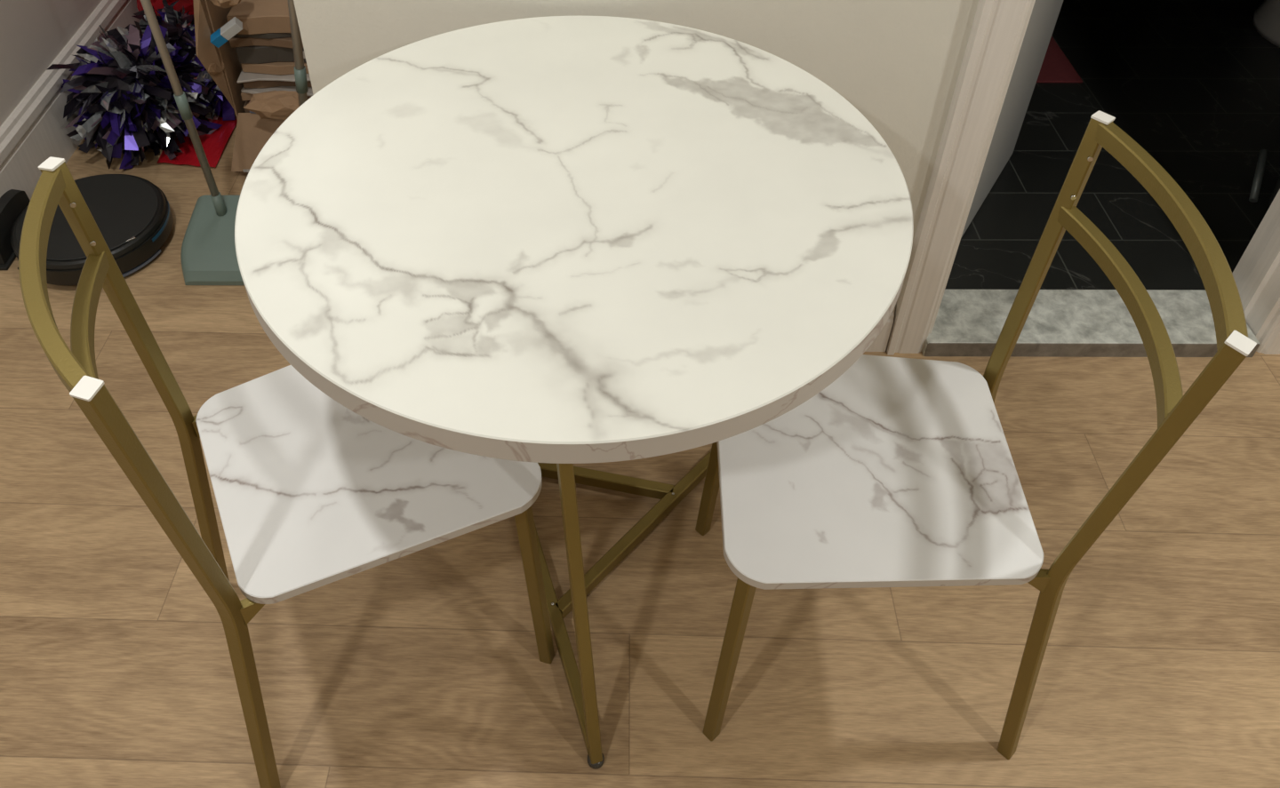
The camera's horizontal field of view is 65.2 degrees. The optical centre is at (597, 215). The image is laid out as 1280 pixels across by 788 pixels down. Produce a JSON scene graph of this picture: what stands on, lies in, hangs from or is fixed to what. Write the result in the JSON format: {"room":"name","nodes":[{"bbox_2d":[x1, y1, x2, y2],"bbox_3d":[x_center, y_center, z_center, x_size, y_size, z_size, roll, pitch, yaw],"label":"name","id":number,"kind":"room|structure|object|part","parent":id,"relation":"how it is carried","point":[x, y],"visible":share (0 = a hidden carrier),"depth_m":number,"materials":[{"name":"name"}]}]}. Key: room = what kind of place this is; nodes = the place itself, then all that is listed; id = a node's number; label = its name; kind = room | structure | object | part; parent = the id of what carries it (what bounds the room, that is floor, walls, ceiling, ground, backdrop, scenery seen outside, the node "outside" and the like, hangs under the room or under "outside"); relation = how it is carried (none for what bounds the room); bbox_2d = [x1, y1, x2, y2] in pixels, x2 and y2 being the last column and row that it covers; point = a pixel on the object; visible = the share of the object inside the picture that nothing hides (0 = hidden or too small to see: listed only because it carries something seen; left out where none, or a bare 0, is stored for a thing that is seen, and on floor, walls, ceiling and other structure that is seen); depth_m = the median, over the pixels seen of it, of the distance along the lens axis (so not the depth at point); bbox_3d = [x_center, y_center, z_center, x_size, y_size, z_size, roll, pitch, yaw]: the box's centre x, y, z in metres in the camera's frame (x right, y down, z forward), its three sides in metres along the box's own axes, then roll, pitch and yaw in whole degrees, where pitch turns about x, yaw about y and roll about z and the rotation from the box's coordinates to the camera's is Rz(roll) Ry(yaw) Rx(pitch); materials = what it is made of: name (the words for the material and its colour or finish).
{"room":"dining room","nodes":[
{"label":"dining room","id":0,"kind":"room"},
{"bbox_2d":[0,0,102,127],"bbox_3d":[-1.385,0.197,0.428,0.100,2.130,5.600,0,40,0],"label":"wall","id":1,"kind":"structure","parent":0,"point":[33,33],"depth_m":2.35,"materials":[{"name":"grey paint"}]},
{"bbox_2d":[0,0,140,199],"bbox_3d":[-1.327,0.966,1.005,0.022,0.210,5.500,0,40,0],"label":"baseboard","id":2,"kind":"structure","parent":1,"relation":"attached to","point":[34,132],"depth_m":2.40,"materials":[{"name":"paint"}]},
{"bbox_2d":[293,0,978,306],"bbox_3d":[1.020,-0.595,1.384,2.964,2.130,0.130,0,40,0],"label":"wall","id":3,"kind":"structure","parent":0,"point":[897,62],"depth_m":1.56,"materials":[{"name":"beige paint"}]},
{"bbox_2d":[865,306,895,351],"bbox_3d":[0.056,0.221,1.972,1.042,0.120,0.016,0,40,0],"label":"baseboard","id":4,"kind":"structure","parent":3,"relation":"attached to","point":[879,344],"depth_m":1.98,"materials":[{"name":"paint"}]},
{"bbox_2d":[886,0,1035,354],"bbox_3d":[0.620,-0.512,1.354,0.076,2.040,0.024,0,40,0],"label":"trim","id":5,"kind":"structure","parent":3,"relation":"attached to","point":[998,26],"depth_m":1.70,"materials":[{"name":"light wood"}]},
{"bbox_2d":[960,0,1063,238],"bbox_3d":[0.877,-0.732,1.674,0.090,1.932,0.600,24,45,25],"label":"door","id":6,"kind":"structure","parent":3,"relation":"in","point":[1044,14],"depth_m":2.17,"materials":[{"name":"paint"}]},
{"bbox_2d":[921,289,1260,357],"bbox_3d":[0.980,0.226,2.048,0.658,0.059,0.154,0,40,0],"label":"threshold","id":7,"kind":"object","parent":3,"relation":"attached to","point":[968,323],"depth_m":2.01,"materials":[{"name":"grey stone"}]},
{"bbox_2d":[1232,189,1279,340],"bbox_3d":[1.331,-0.535,1.431,0.060,1.980,0.134,0,40,0],"label":"trim","id":8,"kind":"structure","parent":3,"relation":"attached to","point":[1256,275],"depth_m":1.97,"materials":[{"name":"light wood"}]},
{"bbox_2d":[1256,307,1279,354],"bbox_3d":[1.363,-0.510,1.354,0.076,2.040,0.024,0,40,0],"label":"trim","id":9,"kind":"structure","parent":3,"relation":"attached to","point":[1269,341],"depth_m":1.98,"materials":[{"name":"paint"}]},
{"bbox_2d":[0,0,1279,787],"bbox_3d":[0.530,0.974,1.203,3.935,0.072,5.800,0,40,0],"label":"floor","id":10,"kind":"structure","parent":0,"point":[1160,668],"depth_m":1.59,"materials":[{"name":"brown wood"}]},
{"bbox_2d":[0,189,30,270],"bbox_3d":[-1.309,0.020,2.216,0.046,0.111,0.183,0,40,0],"label":"dock","id":11,"kind":"object","parent":10,"relation":"on","point":[13,202],"visible":0.66,"depth_m":2.20,"materials":[{"name":"black plastic"}]},
{"bbox_3d":[-1.309,0.088,2.215,0.046,0.008,0.093,0,40,0],"label":"plate","id":12,"kind":"part","parent":11,"relation":"part of","materials":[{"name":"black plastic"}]},
{"bbox_2d":[10,174,173,285],"bbox_3d":[-1.120,0.030,2.227,0.324,0.082,0.324,0,40,0],"label":"robot vacuum","id":13,"kind":"object","parent":10,"relation":"on","point":[133,216],"visible":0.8,"depth_m":2.18,"materials":[{"name":"black plastic"}]},
{"bbox_2d":[47,21,222,170],"bbox_3d":[-1.139,-0.322,2.473,0.368,0.328,0.367,12,41,14],"label":"pom pom","id":14,"kind":"object","parent":10,"relation":"on","point":[124,93],"visible":0.94,"depth_m":2.41,"materials":[{"name":"black plastic"}]},
{"bbox_2d":[124,0,199,66],"bbox_3d":[-1.143,-0.447,2.685,0.275,0.241,0.267,0,40,0],"label":"pom pom","id":15,"kind":"object","parent":10,"relation":"on","point":[180,33],"visible":0.29,"depth_m":2.65,"materials":[{"name":"black plastic"}]},
{"bbox_2d":[137,0,193,23],"bbox_3d":[-1.111,-0.829,2.646,0.363,0.858,0.220,0,40,0],"label":"bag","id":16,"kind":"object","parent":10,"relation":"on","point":[188,4],"visible":0.05,"depth_m":2.76,"materials":[{"name":"plastic"}]},
{"bbox_2d":[140,0,244,285],"bbox_3d":[-0.754,-0.318,1.888,0.298,1.050,0.204,0,40,0],"label":"dustpan","id":17,"kind":"object","parent":10,"relation":"on","point":[208,254],"visible":0.51,"depth_m":2.15,"materials":[{"name":"green plastic"}]},
{"bbox_3d":[-0.859,-0.405,1.904,0.098,0.937,0.017,27,47,28],"label":"handle","id":18,"kind":"part","parent":17,"relation":"part of","materials":[{"name":"metal"}]},
{"bbox_2d":[210,192,227,216],"bbox_3d":[-0.826,-0.021,2.190,0.027,0.062,0.026,0,40,0],"label":"socket","id":19,"kind":"object","parent":17,"relation":"attached to","point":[219,206],"depth_m":2.19,"materials":[{"name":"green plastic"}]},
{"bbox_2d":[157,115,237,167],"bbox_3d":[-1.014,-0.195,2.551,0.151,0.006,0.240,0,40,0],"label":"plastic sheet","id":20,"kind":"object","parent":10,"relation":"on","point":[213,144],"visible":0.52,"depth_m":2.52,"materials":[{"name":"red plastic"}]},
{"bbox_2d":[191,55,235,120],"bbox_3d":[-0.966,-0.349,2.607,0.222,0.186,0.208,0,40,0],"label":"pom pom","id":21,"kind":"object","parent":10,"relation":"on","point":[215,98],"visible":0.22,"depth_m":2.55,"materials":[{"name":"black plastic"}]},
{"bbox_2d":[193,0,285,172],"bbox_3d":[-0.703,-0.439,2.417,0.398,0.560,0.428,0,40,0],"label":"cardboard box","id":22,"kind":"object","parent":10,"relation":"on","point":[252,132],"visible":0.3,"depth_m":2.39,"materials":[{"name":"brown cardboard"}]},
{"bbox_2d":[207,62,223,74],"bbox_3d":[-0.886,-0.351,2.319,0.036,0.046,0.077,0,40,0],"label":"crumpled paper","id":23,"kind":"object","parent":22,"relation":"in","point":[213,68],"visible":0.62,"depth_m":2.30,"materials":[{"name":"brown paper"}]},
{"bbox_3d":[-0.871,-0.468,2.451,0.005,0.560,0.340,0,40,0],"label":"panel","id":24,"kind":"part","parent":22,"relation":"part of","materials":[{"name":"cardboard"}]},
{"bbox_2d":[210,0,240,7],"bbox_3d":[-0.821,-0.489,2.208,0.076,0.059,0.079,0,40,0],"label":"crumpled paper","id":25,"kind":"object","parent":22,"relation":"in","point":[224,4],"visible":1,"depth_m":2.20,"materials":[{"name":"brown paper"}]},
{"bbox_2d":[210,16,242,47],"bbox_3d":[-0.832,-0.411,2.245,0.078,0.064,0.030,-5,40,-7],"label":"eraser","id":26,"kind":"object","parent":22,"relation":"in","point":[233,27],"visible":1,"depth_m":2.24,"materials":[{"name":"white rubber"}]},
{"bbox_2d":[243,100,249,112],"bbox_3d":[-0.695,-0.297,2.575,0.336,0.128,0.256,0,40,0],"label":"cardboard piece","id":27,"kind":"object","parent":22,"relation":"on","point":[246,101],"visible":0.02,"depth_m":2.45,"materials":[{"name":"brown cardboard"}]},
{"bbox_3d":[-0.687,-0.333,2.508,0.324,0.010,0.256,-4,40,-4],"label":"magazine","id":28,"kind":"object","parent":27,"relation":"on","visible":0},
{"bbox_3d":[-0.679,-0.345,2.507,0.312,0.008,0.256,2,40,2],"label":"paper sheet","id":29,"kind":"object","parent":28,"relation":"on","visible":0},
{"bbox_2d":[240,92,311,101],"bbox_3d":[-0.691,-0.367,2.507,0.336,0.022,0.256,-1,40,-1],"label":"box","id":30,"kind":"object","parent":29,"relation":"on","point":[244,96],"visible":0.09,"depth_m":2.41,"materials":[{"name":"cardboard"}]},
{"bbox_2d":[240,86,313,96],"bbox_3d":[-0.683,-0.363,2.478,0.324,0.008,0.256,3,40,4],"label":"envelope","id":31,"kind":"object","parent":30,"relation":"on","point":[309,92],"visible":0.03,"depth_m":2.40,"materials":[{"name":"paper"}]},
{"bbox_2d":[242,80,311,88],"bbox_3d":[-0.695,-0.399,2.489,0.312,0.030,0.256,-1,40,-2],"label":"box","id":32,"kind":"object","parent":31,"relation":"on","point":[255,84],"visible":0.08,"depth_m":2.40,"materials":[{"name":"cardboard"}]},
{"bbox_2d":[236,69,310,83],"bbox_3d":[-0.687,-0.399,2.459,0.336,0.006,0.256,-2,40,-2],"label":"paper sheet","id":33,"kind":"object","parent":32,"relation":"on","point":[244,76],"visible":0.1,"depth_m":2.37,"materials":[{"name":"white paper"}]},
{"bbox_2d":[240,61,309,75],"bbox_3d":[-0.679,-0.422,2.461,0.324,0.026,0.256,1,40,1],"label":"box","id":34,"kind":"object","parent":33,"relation":"on","point":[279,68],"visible":0.1,"depth_m":2.37,"materials":[{"name":"cardboard"}]},
{"bbox_2d":[235,46,306,63],"bbox_3d":[-0.691,-0.456,2.444,0.312,0.044,0.256,0,40,-1],"label":"box","id":35,"kind":"object","parent":34,"relation":"on","point":[245,54],"visible":0.09,"depth_m":2.35,"materials":[{"name":"cardboard"}]},
{"bbox_2d":[228,36,303,48],"bbox_3d":[-0.683,-0.478,2.417,0.336,0.022,0.256,1,40,1],"label":"box","id":36,"kind":"object","parent":35,"relation":"on","point":[234,42],"visible":0.15,"depth_m":2.32,"materials":[{"name":"cardboard"}]},
{"bbox_2d":[233,32,291,39],"bbox_3d":[-0.695,-0.496,2.409,0.324,0.014,0.256,-1,40,-1],"label":"box","id":37,"kind":"object","parent":36,"relation":"on","point":[268,36],"visible":0.1,"depth_m":2.31,"materials":[{"name":"grey cardboard"}]},
{"bbox_2d":[226,0,291,34],"bbox_3d":[-0.687,-0.512,2.381,0.312,0.045,0.256,0,40,0],"label":"box","id":38,"kind":"object","parent":37,"relation":"on","point":[257,17],"visible":0.32,"depth_m":2.29,"materials":[{"name":"cardboard"}]},
{"bbox_2d":[243,90,299,119],"bbox_3d":[-0.750,-0.255,2.332,0.143,0.071,0.069,0,40,0],"label":"crumpled paper","id":39,"kind":"object","parent":22,"relation":"in","point":[274,104],"visible":0.81,"depth_m":2.31,"materials":[{"name":"brown paper"}]},
{"bbox_2d":[18,156,554,787],"bbox_3d":[-0.341,0.315,1.290,0.458,0.851,0.377,-18,43,-21],"label":"dining chair","id":40,"kind":"object","parent":10,"relation":"on","point":[311,492],"visible":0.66,"depth_m":1.22,"materials":[{"name":"white stone"}]},
{"bbox_3d":[-0.521,0.060,0.956,0.050,0.024,0.348,-18,43,-21],"label":"rail","id":41,"kind":"part","parent":40,"relation":"part of","materials":[{"name":"gold metal"}]},
{"bbox_3d":[-0.513,0.148,1.035,0.050,0.024,0.334,-18,43,-21],"label":"rail","id":42,"kind":"part","parent":40,"relation":"part of","materials":[{"name":"gold metal"}]},
{"bbox_3d":[-0.576,0.277,1.337,0.068,0.849,0.035,11,41,13],"label":"post","id":43,"kind":"part","parent":40,"relation":"part of","materials":[{"name":"gold metal"}]},
{"bbox_3d":[-0.429,0.461,1.117,0.035,0.849,0.068,13,41,14],"label":"post","id":44,"kind":"part","parent":40,"relation":"part of","materials":[{"name":"gold metal"}]},
{"bbox_3d":[-0.303,0.297,1.300,0.374,0.016,0.369,-18,43,-21],"label":"seat","id":45,"kind":"part","parent":40,"relation":"part of","materials":[{"name":"white stone"}]},
{"bbox_3d":[-0.087,0.509,1.390,0.043,0.425,0.019,11,41,12],"label":"leg","id":46,"kind":"part","parent":40,"relation":"part of","materials":[{"name":"gold metal"}]},
{"bbox_2d":[288,0,308,106],"bbox_3d":[-0.646,-0.466,1.996,0.242,1.140,0.125,0,40,0],"label":"broom","id":47,"kind":"object","parent":10,"relation":"on","point":[300,69],"visible":0.02,"depth_m":2.09,"materials":[{"name":"green plastic"}]},
{"bbox_2d":[234,16,913,769],"bbox_3d":[-0.027,0.241,1.453,0.796,0.755,0.796,13,41,15],"label":"round table","id":48,"kind":"object","parent":10,"relation":"on","point":[556,244],"visible":1,"depth_m":1.13,"materials":[{"name":"white stone"}]},
{"bbox_3d":[-0.026,0.443,1.239,0.017,0.698,0.181,-11,41,-13],"label":"leg","id":49,"kind":"part","parent":48,"relation":"part of","materials":[{"name":"gold metal"}]},
{"bbox_2d":[695,110,1256,759],"bbox_3d":[0.385,0.319,1.288,0.458,0.851,0.377,2,40,2],"label":"dining chair","id":50,"kind":"object","parent":10,"relation":"on","point":[900,472],"visible":0.88,"depth_m":1.22,"materials":[{"name":"white stone"}]},
{"bbox_3d":[0.187,0.375,1.551,0.019,0.425,0.043,-32,49,-32],"label":"leg","id":51,"kind":"part","parent":50,"relation":"part of","materials":[{"name":"gold metal"}]},
{"bbox_3d":[0.173,0.577,1.309,0.043,0.425,0.019,-29,48,-30],"label":"leg","id":52,"kind":"part","parent":50,"relation":"part of","materials":[{"name":"gold metal"}]},
{"bbox_3d":[0.343,0.312,1.284,0.374,0.016,0.369,2,40,2],"label":"seat","id":53,"kind":"part","parent":50,"relation":"part of","materials":[{"name":"white stone"}]},
{"bbox_3d":[0.574,0.223,1.406,0.068,0.849,0.035,-29,48,-30],"label":"post","id":54,"kind":"part","parent":50,"relation":"part of","materials":[{"name":"gold metal"}]},
{"bbox_3d":[0.580,0.102,1.094,0.050,0.024,0.334,2,40,2],"label":"rail","id":55,"kind":"part","parent":50,"relation":"part of","materials":[{"name":"gold metal"}]},
{"bbox_3d":[0.560,0.429,1.159,0.035,0.849,0.068,-31,49,-32],"label":"post","id":56,"kind":"part","parent":50,"relation":"part of","materials":[{"name":"gold metal"}]},
{"bbox_3d":[0.589,0.011,1.018,0.050,0.024,0.348,2,40,2],"label":"rail","id":57,"kind":"part","parent":50,"relation":"part of","materials":[{"name":"gold metal"}]},
{"bbox_2d":[1036,36,1082,83],"bbox_3d":[1.159,-0.544,2.960,0.355,0.008,0.555,0,40,0],"label":"bath mat","id":58,"kind":"object","parent":10,"relation":"on","point":[1056,68],"visible":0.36,"depth_m":2.79,"materials":[{"name":"red fabric"}]},
{"bbox_2d":[1248,149,1279,207],"bbox_3d":[1.668,-0.190,2.350,0.141,0.247,0.344,27,47,29],"label":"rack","id":59,"kind":"object","parent":10,"relation":"on","point":[1263,155],"visible":0.82,"depth_m":2.35,"materials":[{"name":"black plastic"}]},
{"bbox_2d":[1252,0,1279,47],"bbox_3d":[2.072,-0.871,2.799,0.384,0.720,0.660,0,40,0],"label":"toilet","id":60,"kind":"object","parent":10,"relation":"on","point":[1266,21],"visible":1,"depth_m":2.92,"materials":[{"name":"white ceramic"}]}
]}

